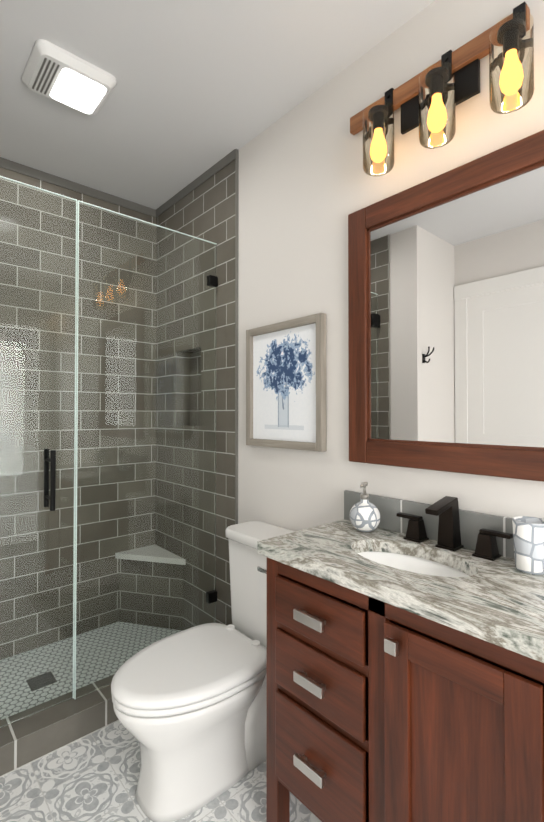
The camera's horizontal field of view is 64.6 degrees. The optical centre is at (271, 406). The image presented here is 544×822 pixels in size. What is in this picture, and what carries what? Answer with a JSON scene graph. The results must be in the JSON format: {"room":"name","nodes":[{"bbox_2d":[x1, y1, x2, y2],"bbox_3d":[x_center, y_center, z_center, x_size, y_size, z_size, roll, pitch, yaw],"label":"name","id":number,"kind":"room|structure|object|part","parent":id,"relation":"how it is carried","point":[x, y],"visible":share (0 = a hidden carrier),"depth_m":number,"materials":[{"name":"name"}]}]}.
{"room":"bathroom","nodes":[
{"label":"bathroom","id":0,"kind":"room"},
{"bbox_2d":[0,167,155,626],"bbox_3d":[-1.215,0.018,2.144,1.390,2.440,0.001,1,-1,-42],"label":"wall tile","id":1,"kind":"structure","parent":0,"point":[26,179],"depth_m":2.29,"materials":[{"name":"grey tile"}]},
{"bbox_2d":[0,157,154,216],"bbox_3d":[-1.213,-1.179,2.160,1.366,0.044,0.005,1,-1,-42],"label":"trim","id":2,"kind":"structure","parent":1,"relation":"attached to","point":[4,163],"depth_m":2.29,"materials":[{"name":"grey tile"}]},
{"bbox_2d":[0,721,320,821],"bbox_3d":[-0.073,1.212,0.435,1.920,0.001,2.875,1,-1,-42],"label":"floor","id":3,"kind":"structure","parent":0,"point":[93,777],"depth_m":1.37,"materials":[{"name":"tile"}]},
{"bbox_2d":[0,684,118,777],"bbox_3d":[-0.777,1.180,1.632,1.390,0.100,0.150,1,-1,-42],"label":"shower curb","id":4,"kind":"structure","parent":3,"relation":"on","point":[32,738],"depth_m":1.55,"materials":[{"name":"grey tile"}]},
{"bbox_2d":[0,176,217,727],"bbox_3d":[-0.784,0.160,1.655,1.360,1.940,0.108,1,-1,-42],"label":"glass","id":5,"kind":"object","parent":4,"relation":"on","point":[116,542],"visible":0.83,"depth_m":1.72,"materials":[{"name":"clear glass"}]},
{"bbox_3d":[-1.026,0.151,1.441,0.696,1.928,0.010,1,-1,-42],"label":"door panel","id":6,"kind":"part","parent":5,"relation":"part of","materials":[{"name":"clear glass"}]},
{"bbox_3d":[-0.519,0.162,1.890,0.649,1.936,0.010,1,-1,-42],"label":"fixed panel","id":7,"kind":"part","parent":5,"relation":"part of","materials":[{"name":"clear glass"}]},
{"bbox_2d":[111,521,294,821],"bbox_3d":[-0.200,0.857,1.493,0.703,0.741,0.400,1,-1,-42],"label":"toilet","id":8,"kind":"object","parent":3,"relation":"on","point":[190,707],"visible":0.77,"depth_m":1.35,"materials":[{"name":"white ceramic"}]},
{"bbox_3d":[-0.278,0.857,1.424,0.494,0.054,0.384,1,-1,-42],"label":"seat lid","id":9,"kind":"part","parent":8,"relation":"part of","materials":[{"name":"white plastic"}]},
{"bbox_3d":[-0.014,0.583,1.529,0.027,0.028,0.089,1,-1,-42],"label":"lever","id":10,"kind":"part","parent":8,"relation":"part of","materials":[{"name":"silver metal"}]},
{"bbox_2d":[257,490,543,821],"bbox_3d":[0.363,0.735,1.074,0.426,0.973,0.786,1,-1,-42],"label":"bathroom vanity","id":11,"kind":"object","parent":3,"relation":"on","point":[405,660],"visible":1,"depth_m":0.97,"materials":[{"name":"brown wood"}]},
{"bbox_2d":[257,519,543,662],"bbox_3d":[0.370,0.404,1.085,0.407,0.035,0.786,1,-1,-42],"label":"countertop","id":12,"kind":"structure","parent":11,"relation":"on","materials":[{"name":"stone"}]},
{"bbox_2d":[349,482,379,531],"bbox_3d":[0.292,0.314,1.357,0.096,0.152,0.096,1,-1,-42],"label":"soap dispenser","id":13,"kind":"object","parent":12,"relation":"on","point":[364,515],"visible":1,"depth_m":1.32,"materials":[{"name":"ceramic"}]},
{"bbox_2d":[358,552,467,576],"bbox_3d":[0.356,0.487,1.116,0.250,0.128,0.380,1,-1,-42],"label":"sink","id":14,"kind":"object","parent":12,"relation":"in","point":[416,562],"depth_m":1.21,"materials":[{"name":"white ceramic"}]},
{"bbox_2d":[396,496,512,560],"bbox_3d":[0.464,0.319,1.167,0.126,0.138,0.320,1,-1,-42],"label":"faucet","id":15,"kind":"object","parent":12,"relation":"on","point":[440,528],"depth_m":1.17,"materials":[{"name":"black metal"}]},
{"bbox_2d":[512,516,543,574],"bbox_3d":[0.609,0.326,1.013,0.076,0.118,0.076,1,-1,-42],"label":"tumbler","id":16,"kind":"object","parent":12,"relation":"on","point":[528,536],"visible":1,"depth_m":0.99,"materials":[{"name":"ceramic"}]},
{"bbox_2d":[0,0,434,209],"bbox_3d":[-0.267,-1.225,0.692,1.920,0.001,3.460,1,-1,-42],"label":"ceiling","id":17,"kind":"structure","parent":0,"point":[201,87],"depth_m":1.56,"materials":[{"name":"white paint"}]},
{"bbox_2d":[22,39,115,115],"bbox_3d":[-0.747,-1.189,1.588,0.270,0.042,0.250,1,-1,-42],"label":"ceiling vent","id":18,"kind":"object","parent":17,"relation":"in","point":[52,71],"visible":1,"depth_m":1.55,"materials":[{"name":"white plastic"}]},
{"bbox_2d":[238,0,543,531],"bbox_3d":[0.719,0.000,1.007,0.001,2.440,2.654,1,-1,-42],"label":"wall","id":19,"kind":"structure","parent":0,"point":[308,185],"depth_m":1.56,"materials":[{"name":"white paint"}]},
{"bbox_2d":[155,149,234,216],"bbox_3d":[-0.430,-1.177,2.301,0.006,0.044,0.780,1,-1,-42],"label":"trim","id":20,"kind":"structure","parent":19,"relation":"attached to","point":[222,163],"depth_m":2.25,"materials":[{"name":"grey tile"}]},
{"bbox_2d":[156,160,234,624],"bbox_3d":[-0.403,0.021,2.325,0.090,2.440,0.806,1,-1,-42],"label":"wall tiles","id":21,"kind":"structure","parent":19,"relation":"attached to","point":[205,210],"depth_m":2.07,"materials":[{"name":"grey tile"}]},
{"bbox_2d":[235,149,238,523],"bbox_3d":[-0.164,0.015,1.994,0.014,2.440,0.006,1,-1,-42],"label":"trim","id":22,"kind":"structure","parent":19,"relation":"attached to","point":[236,306],"depth_m":2.00,"materials":[{"name":"grey tile"}]},
{"bbox_2d":[246,313,326,451],"bbox_3d":[0.043,-0.088,1.749,0.028,0.510,0.449,1,-1,-42],"label":"picture","id":23,"kind":"object","parent":19,"relation":"attached to","point":[286,408],"visible":0.96,"depth_m":1.73},
{"bbox_2d":[253,323,315,442],"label":"print","id":24,"kind":"object","parent":23,"relation":"attached to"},
{"bbox_2d":[344,490,513,558],"bbox_3d":[0.518,0.339,1.216,0.014,0.100,0.786,1,-1,-42],"label":"backsplash","id":25,"kind":"structure","parent":19,"relation":"attached to","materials":[{"name":"tile"}]},
{"bbox_2d":[350,1,533,175],"bbox_3d":[0.432,-0.870,1.241,0.134,0.278,0.586,1,-1,-42],"label":"sconce","id":26,"kind":"object","parent":19,"relation":"attached to","point":[428,100],"visible":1,"depth_m":1.19,"materials":[{"name":"brown wood"}]},
{"bbox_2d":[348,130,543,481],"bbox_3d":[0.519,-0.244,1.215,0.026,0.855,0.745,1,-1,-42],"label":"mirror","id":27,"kind":"object","parent":19,"relation":"attached to","point":[446,320],"visible":0.98,"depth_m":1.22,"materials":[{"name":"brown wood"}]},
{"bbox_3d":[0.519,-0.244,1.215,0.026,0.855,0.745,1,-1,-42],"label":"frame","id":28,"kind":"part","parent":27,"relation":"part of","materials":[{"name":"brown wood"}]}
]}

